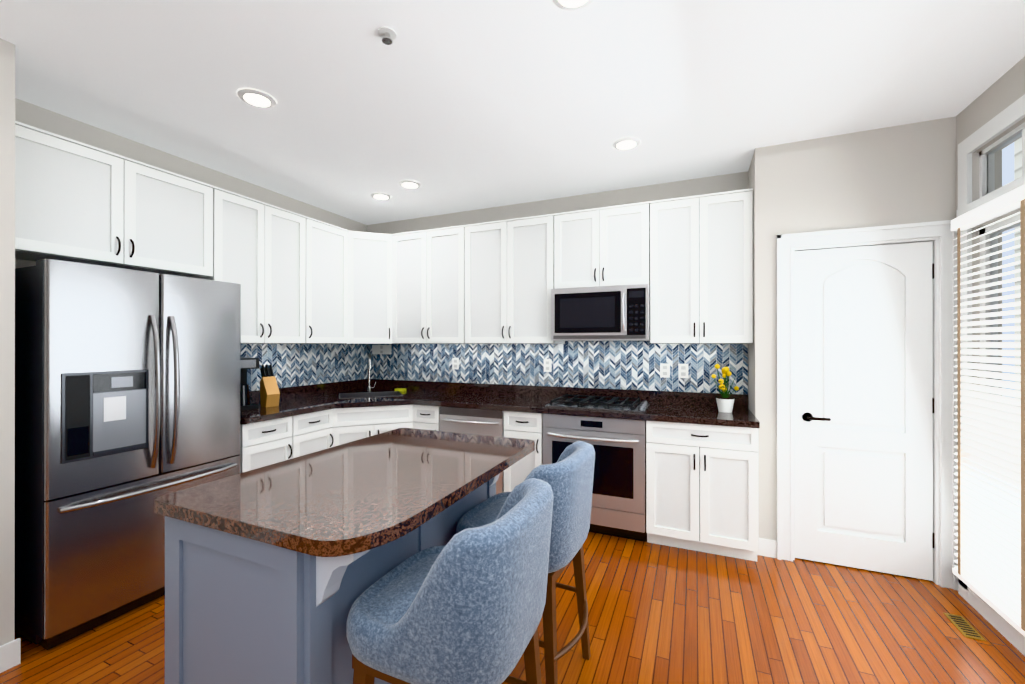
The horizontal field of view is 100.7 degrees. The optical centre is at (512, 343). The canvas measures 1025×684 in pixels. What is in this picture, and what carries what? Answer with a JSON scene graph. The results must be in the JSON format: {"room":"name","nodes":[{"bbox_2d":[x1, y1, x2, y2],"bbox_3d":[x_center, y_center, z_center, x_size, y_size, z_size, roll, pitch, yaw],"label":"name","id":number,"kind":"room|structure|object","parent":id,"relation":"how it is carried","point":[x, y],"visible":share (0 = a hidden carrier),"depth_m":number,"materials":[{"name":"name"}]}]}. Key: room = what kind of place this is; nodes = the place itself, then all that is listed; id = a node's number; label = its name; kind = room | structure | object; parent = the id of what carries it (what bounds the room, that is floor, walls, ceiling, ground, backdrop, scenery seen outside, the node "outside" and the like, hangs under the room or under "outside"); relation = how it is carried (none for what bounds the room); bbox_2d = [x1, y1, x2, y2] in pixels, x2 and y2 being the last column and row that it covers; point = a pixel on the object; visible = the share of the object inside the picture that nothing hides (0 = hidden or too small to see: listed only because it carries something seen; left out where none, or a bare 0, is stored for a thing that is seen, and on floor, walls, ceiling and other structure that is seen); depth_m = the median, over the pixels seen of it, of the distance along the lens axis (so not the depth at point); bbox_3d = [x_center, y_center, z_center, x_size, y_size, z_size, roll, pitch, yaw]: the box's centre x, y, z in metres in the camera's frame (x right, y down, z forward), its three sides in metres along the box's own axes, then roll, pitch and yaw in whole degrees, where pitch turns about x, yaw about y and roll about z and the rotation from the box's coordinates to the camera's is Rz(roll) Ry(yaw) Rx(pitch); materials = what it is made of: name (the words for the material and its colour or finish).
{"room":"kitchen","nodes":[
{"label":"kitchen","id":0,"kind":"room"},
{"bbox_2d":[0,38,366,645],"bbox_3d":[-2.826,0.048,1.324,0.715,2.740,7.200,0,0,23],"label":"wall","id":1,"kind":"structure","parent":0,"point":[13,109],"depth_m":1.87,"materials":[{"name":"grey paint"}]},
{"bbox_2d":[0,638,20,672],"bbox_3d":[-3.051,1.361,-0.122,0.014,0.110,4.369,0,0,23],"label":"baseboard","id":2,"kind":"structure","parent":1,"relation":"attached to","point":[10,654],"depth_m":1.85,"materials":[{"name":"white wood"}]},
{"bbox_2d":[15,121,213,277],"bbox_3d":[-2.376,-0.767,2.506,0.362,0.622,0.990,0,0,23],"label":"upper cabinet","id":3,"kind":"object","parent":1,"relation":"attached to","point":[78,201],"visible":0.9,"depth_m":2.38,"materials":[{"name":"white wood"}]},
{"bbox_2d":[199,186,305,343],"bbox_3d":[-2.032,-0.538,3.306,0.362,1.077,0.748,0,0,23],"label":"upper cabinet","id":4,"kind":"object","parent":1,"relation":"attached to","point":[259,251],"visible":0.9,"depth_m":3.23,"materials":[{"name":"white wood"}]},
{"bbox_2d":[241,344,368,390],"bbox_3d":[-1.988,0.196,3.857,0.011,0.388,1.800,0,0,23],"label":"tile backsplash","id":5,"kind":"structure","parent":1,"relation":"attached to","point":[293,365],"depth_m":3.99,"materials":[{"name":"blue tile"}]},
{"bbox_2d":[304,216,348,343],"bbox_3d":[-1.789,-0.538,3.871,0.362,1.077,0.478,0,0,23],"label":"upper cabinet","id":6,"kind":"object","parent":1,"relation":"attached to","point":[326,297],"visible":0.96,"depth_m":3.80,"materials":[{"name":"white wood"}]},
{"bbox_2d":[0,532,1024,683],"bbox_3d":[-0.843,1.467,0.523,5.350,0.100,7.700,0,0,23],"label":"floor","id":7,"kind":"structure","parent":0,"point":[660,614],"depth_m":2.08,"materials":[{"name":"brown wood"}]},
{"bbox_2d":[15,259,240,649],"bbox_3d":[-2.194,0.517,2.451,0.705,1.805,0.914,0,0,23],"label":"refrigerator","id":8,"kind":"object","parent":7,"relation":"on","point":[127,397],"visible":0.88,"depth_m":2.12,"materials":[{"name":"silver metal"}]},
{"bbox_2d":[240,416,291,472],"bbox_3d":[-1.970,0.975,3.080,0.652,0.889,0.384,0,0,23],"label":"base cabinet","id":9,"kind":"object","parent":7,"relation":"on","point":[266,443],"visible":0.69,"depth_m":2.95,"materials":[{"name":"white wood"}]},
{"bbox_2d":[291,409,333,458],"bbox_3d":[-1.818,0.976,3.433,0.652,0.889,0.384,0,0,23],"label":"base cabinet","id":10,"kind":"object","parent":7,"relation":"on","point":[312,432],"visible":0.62,"depth_m":3.30,"materials":[{"name":"white wood"}]},
{"bbox_2d":[165,473,499,683],"bbox_3d":[-0.552,0.974,1.748,0.787,0.889,1.184,0,0,23],"label":"kitchen island","id":11,"kind":"object","parent":7,"relation":"on","point":[240,610],"visible":0.29,"depth_m":1.23,"materials":[{"name":"blue paint"}]},
{"bbox_2d":[154,428,534,556],"bbox_3d":[-0.506,0.508,1.737,0.840,0.040,1.245,0,0,23],"label":"island countertop","id":12,"kind":"structure","parent":11,"relation":"on","point":[364,494],"depth_m":1.40,"materials":[{"name":"stone"}]},
{"bbox_2d":[333,405,412,446],"bbox_3d":[-1.337,0.976,4.011,1.079,0.889,1.079,0,0,23],"label":"base cabinet","id":13,"kind":"object","parent":7,"relation":"on","point":[353,424],"visible":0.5,"depth_m":3.59,"materials":[{"name":"white wood"}]},
{"bbox_2d":[241,379,759,427],"bbox_3d":[-0.273,0.460,3.140,3.725,0.140,1.840,0,0,23],"label":"countertop","id":14,"kind":"structure","parent":13,"relation":"on","point":[685,407],"depth_m":3.53,"materials":[{"name":"stone"}]},
{"bbox_2d":[241,358,258,410],"bbox_3d":[-2.055,0.299,3.180,0.224,0.380,0.180,0,0,23],"label":"coffee maker","id":15,"kind":"object","parent":14,"relation":"on","point":[249,363],"visible":0.44,"depth_m":3.15,"materials":[{"name":"black plastic"}]},
{"bbox_2d":[260,364,279,406],"bbox_3d":[-1.909,0.328,3.329,0.207,0.323,0.090,0,0,43],"label":"knife block","id":16,"kind":"object","parent":14,"relation":"on","point":[269,393],"visible":1,"depth_m":3.29,"materials":[{"name":"brown wood"}]},
{"bbox_2d":[339,391,403,398],"bbox_3d":[-1.360,0.581,4.067,0.564,0.190,0.404,0,0,-22],"label":"sink","id":17,"kind":"object","parent":14,"relation":"in","point":[369,394],"visible":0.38,"depth_m":4.22,"materials":[{"name":"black metal"}]},
{"bbox_2d":[366,353,376,391],"bbox_3d":[-1.432,0.293,4.278,0.153,0.393,0.183,0,0,23],"label":"faucet","id":18,"kind":"object","parent":14,"relation":"on","point":[368,388],"visible":1,"depth_m":4.31,"materials":[{"name":"silver metal"}]},
{"bbox_2d":[395,388,405,391],"bbox_3d":[-1.155,0.478,4.380,0.100,0.025,0.060,0,0,13],"label":"sponge","id":19,"kind":"object","parent":14,"relation":"on","point":[400,389],"visible":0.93,"depth_m":4.36,"materials":[{"name":"yellow"}]},
{"bbox_2d":[545,394,650,412],"bbox_3d":[0.690,0.466,3.365,0.740,0.047,0.500,0,0,23],"label":"cooktop","id":20,"kind":"object","parent":14,"relation":"in","point":[612,404],"visible":1,"depth_m":3.26,"materials":[{"name":"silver metal"}]},
{"bbox_2d":[711,364,738,412],"bbox_3d":[1.519,0.318,3.054,0.219,0.341,0.199,0,0,23],"label":"plant pot","id":21,"kind":"object","parent":14,"relation":"on","point":[725,402],"visible":1,"depth_m":3.02,"materials":[{"name":"white"}]},
{"bbox_2d":[413,405,439,430],"bbox_3d":[-0.640,0.976,3.942,0.279,0.889,0.652,0,0,23],"label":"base cabinet","id":22,"kind":"object","parent":7,"relation":"on","point":[425,417],"visible":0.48,"depth_m":3.67,"materials":[{"name":"white wood"}]},
{"bbox_2d":[347,478,553,683],"bbox_3d":[-0.168,0.930,1.268,0.522,0.975,0.522,0,0,23],"label":"stool","id":23,"kind":"object","parent":7,"relation":"on","point":[466,606],"visible":1,"depth_m":1.04,"materials":[{"name":"fabric"}]},
{"bbox_2d":[439,406,503,493],"bbox_3d":[-0.243,0.977,3.749,0.596,0.888,0.660,0,0,23],"label":"dishwasher","id":24,"kind":"object","parent":7,"relation":"on","point":[474,421],"visible":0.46,"depth_m":3.47,"materials":[{"name":"silver metal"}]},
{"bbox_2d":[504,411,542,491],"bbox_3d":[0.192,0.976,3.584,0.328,0.889,0.652,0,0,23],"label":"base cabinet","id":25,"kind":"object","parent":7,"relation":"on","point":[524,425],"visible":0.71,"depth_m":3.32,"materials":[{"name":"white wood"}]},
{"bbox_2d":[456,441,594,683],"bbox_3d":[0.064,0.931,1.820,0.522,0.975,0.522,0,0,26],"label":"stool","id":26,"kind":"object","parent":7,"relation":"on","point":[568,476],"visible":0.54,"depth_m":1.61,"materials":[{"name":"fabric"}]},
{"bbox_2d":[543,414,646,541],"bbox_3d":[0.682,0.976,3.344,0.756,0.888,0.674,0,0,23],"label":"oven","id":27,"kind":"object","parent":7,"relation":"on","point":[618,506],"visible":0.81,"depth_m":3.04,"materials":[{"name":"silver metal"}]},
{"bbox_2d":[646,421,758,561],"bbox_3d":[1.357,0.975,3.083,0.687,0.889,0.652,0,0,23],"label":"base cabinet","id":28,"kind":"object","parent":7,"relation":"on","point":[702,487],"visible":0.9,"depth_m":2.81,"materials":[{"name":"white wood"}]},
{"bbox_2d":[943,612,985,640],"bbox_3d":[2.261,1.415,2.127,0.075,0.006,0.200,0,0,23],"label":"floor vent","id":29,"kind":"object","parent":7,"relation":"in","point":[964,626],"visible":1,"depth_m":2.12,"materials":[{"name":"gold metal"}]},
{"bbox_2d":[0,0,1024,224],"bbox_3d":[-0.843,-1.373,0.526,5.350,0.100,7.700,0,0,23],"label":"ceiling","id":30,"kind":"structure","parent":0,"point":[452,106],"depth_m":2.15,"materials":[{"name":"white paint"}]},
{"bbox_2d":[237,89,275,107],"bbox_3d":[-1.376,-1.314,2.286,0.180,0.010,0.180,0,0,23],"label":"recessed light","id":31,"kind":"object","parent":30,"relation":"in","point":[257,98],"visible":0.9,"depth_m":2.27,"materials":[{"name":"white plastic"}]},
{"bbox_2d":[371,193,391,199],"bbox_3d":[-1.174,-1.312,3.793,0.180,0.010,0.180,0,0,23],"label":"recessed light","id":32,"kind":"object","parent":30,"relation":"in","point":[381,196],"visible":0.92,"depth_m":3.78,"materials":[{"name":"white plastic"}]},
{"bbox_2d":[378,26,395,44],"bbox_3d":[-0.533,-1.303,1.804,0.076,0.036,0.076,0,0,23],"label":"detector","id":33,"kind":"object","parent":30,"relation":"attached to","point":[386,34],"visible":1,"depth_m":1.79,"materials":[{"name":"white plastic"}]},
{"bbox_2d":[399,180,420,187],"bbox_3d":[-0.849,-1.313,3.512,0.180,0.010,0.180,0,0,23],"label":"recessed light","id":34,"kind":"object","parent":30,"relation":"in","point":[409,184],"visible":0.96,"depth_m":3.49,"materials":[{"name":"white plastic"}]},
{"bbox_2d":[552,0,592,10],"bbox_3d":[0.231,-1.315,1.593,0.180,0.010,0.180,0,0,23],"label":"recessed light","id":35,"kind":"object","parent":30,"relation":"in","point":[567,3],"visible":1,"depth_m":1.64,"materials":[{"name":"white"}]},
{"bbox_2d":[612,137,639,149],"bbox_3d":[0.751,-1.313,2.801,0.180,0.010,0.180,0,0,23],"label":"recessed light","id":36,"kind":"object","parent":30,"relation":"in","point":[627,143],"visible":0.96,"depth_m":2.78,"materials":[{"name":"white plastic"}]},
{"bbox_2d":[367,171,747,233],"bbox_3d":[0.070,0.051,4.062,3.830,2.740,0.120,0,0,23],"label":"wall","id":37,"kind":"structure","parent":0,"point":[706,185],"depth_m":3.78,"materials":[{"name":"grey paint"}]},
{"bbox_2d":[347,231,392,343],"bbox_3d":[-1.456,-0.537,4.314,0.622,1.077,0.619,0,0,23],"label":"upper cabinet","id":38,"kind":"object","parent":37,"relation":"attached to","point":[369,287],"visible":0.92,"depth_m":4.11,"materials":[{"name":"white wood"}]},
{"bbox_2d":[391,225,465,343],"bbox_3d":[-0.757,-0.537,4.153,0.818,1.077,0.362,0,0,23],"label":"upper cabinet","id":39,"kind":"object","parent":37,"relation":"attached to","point":[428,286],"visible":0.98,"depth_m":4.00,"materials":[{"name":"white wood"}]},
{"bbox_2d":[464,214,564,343],"bbox_3d":[0.010,-0.538,3.823,0.848,1.077,0.362,0,0,23],"label":"upper cabinet","id":40,"kind":"object","parent":37,"relation":"attached to","point":[509,274],"visible":0.98,"depth_m":3.68,"materials":[{"name":"white wood"}]},
{"bbox_2d":[369,341,747,394],"bbox_3d":[0.088,0.184,3.981,3.726,0.412,0.011,0,0,23],"label":"tile backsplash","id":41,"kind":"structure","parent":37,"relation":"attached to","point":[630,365],"depth_m":3.77,"materials":[{"name":"blue tile"}]},
{"bbox_2d":[372,345,390,353],"bbox_3d":[-1.426,0.065,4.624,0.246,0.088,0.006,0,0,23],"label":"electrical outlet","id":42,"kind":"object","parent":41,"relation":"attached to","point":[381,349],"visible":1,"depth_m":4.62,"materials":[{"name":"white plastic"}]},
{"bbox_2d":[452,358,458,368],"bbox_3d":[-0.571,0.201,4.255,0.075,0.115,0.006,0,0,23],"label":"electrical outlet","id":43,"kind":"object","parent":41,"relation":"attached to","point":[455,363],"visible":1,"depth_m":4.25,"materials":[{"name":"white plastic"}]},
{"bbox_2d":[544,359,551,371],"bbox_3d":[0.320,0.201,3.872,0.075,0.115,0.006,0,0,23],"label":"electrical outlet","id":44,"kind":"object","parent":41,"relation":"attached to","point":[547,365],"visible":1,"depth_m":3.87,"materials":[{"name":"white plastic"}]},
{"bbox_2d":[660,363,669,377],"bbox_3d":[1.248,0.220,3.473,0.075,0.115,0.006,0,0,23],"label":"electrical outlet","id":45,"kind":"object","parent":41,"relation":"attached to","point":[664,370],"visible":1,"depth_m":3.47,"materials":[{"name":"white plastic"}]},
{"bbox_2d":[678,364,687,377],"bbox_3d":[1.376,0.220,3.417,0.075,0.115,0.006,0,0,23],"label":"electrical outlet","id":46,"kind":"object","parent":41,"relation":"attached to","point":[682,370],"visible":1,"depth_m":3.42,"materials":[{"name":"white plastic"}]},
{"bbox_2d":[554,201,649,288],"bbox_3d":[0.749,-0.762,3.505,0.758,0.629,0.362,0,0,23],"label":"upper cabinet","id":47,"kind":"object","parent":37,"relation":"attached to","point":[605,246],"visible":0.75,"depth_m":3.36,"materials":[{"name":"white wood"}]},
{"bbox_2d":[551,284,649,340],"bbox_3d":[0.729,-0.235,3.455,0.756,0.420,0.444,0,0,23],"label":"microwave","id":48,"kind":"object","parent":47,"relation":"attached to","point":[610,313],"visible":0.96,"depth_m":3.28,"materials":[{"name":"silver metal"}]},
{"bbox_2d":[650,188,752,343],"bbox_3d":[1.415,-0.539,3.218,0.687,1.077,0.362,0,0,23],"label":"upper cabinet","id":49,"kind":"object","parent":37,"relation":"attached to","point":[701,269],"visible":1,"depth_m":3.07,"materials":[{"name":"white wood"}]},
{"bbox_2d":[748,116,955,540],"bbox_3d":[2.270,0.050,2.889,1.140,2.740,0.535,0,0,23],"label":"wall","id":50,"kind":"structure","parent":0,"point":[899,174],"depth_m":2.72,"materials":[{"name":"grey paint"}]},
{"bbox_2d":[794,241,933,580],"bbox_3d":[2.180,0.401,2.646,0.707,2.020,0.107,0,0,23],"label":"door","id":51,"kind":"structure","parent":50,"relation":"in","point":[864,405],"depth_m":2.65,"materials":[{"name":"white wood"}]},
{"bbox_2d":[777,220,957,589],"bbox_3d":[2.182,0.352,2.681,0.895,2.134,0.144,0,0,23],"label":"door frame","id":52,"kind":"structure","parent":50,"relation":"attached to","point":[941,235],"depth_m":2.52,"materials":[{"name":"white wood"}]},
{"bbox_2d":[956,57,1024,405],"bbox_3d":[1.292,0.046,-0.674,0.120,2.740,6.785,0,0,23],"label":"wall","id":53,"kind":"structure","parent":0,"point":[1003,92],"depth_m":2.25,"materials":[{"name":"grey paint"}]},
{"bbox_2d":[952,94,1024,655],"bbox_3d":[2.153,0.143,1.429,0.120,2.550,2.150,0,0,23],"label":"window","id":54,"kind":"structure","parent":53,"relation":"in","point":[1001,166],"depth_m":2.19,"materials":[{"name":"white"}]},
{"bbox_2d":[951,185,1024,636],"bbox_3d":[2.061,0.290,1.427,0.060,1.945,1.975,0,0,23],"label":"window blinds","id":55,"kind":"object","parent":54,"relation":"attached to","point":[989,569],"visible":1,"depth_m":2.05,"materials":[{"name":"white plastic"}]}
]}

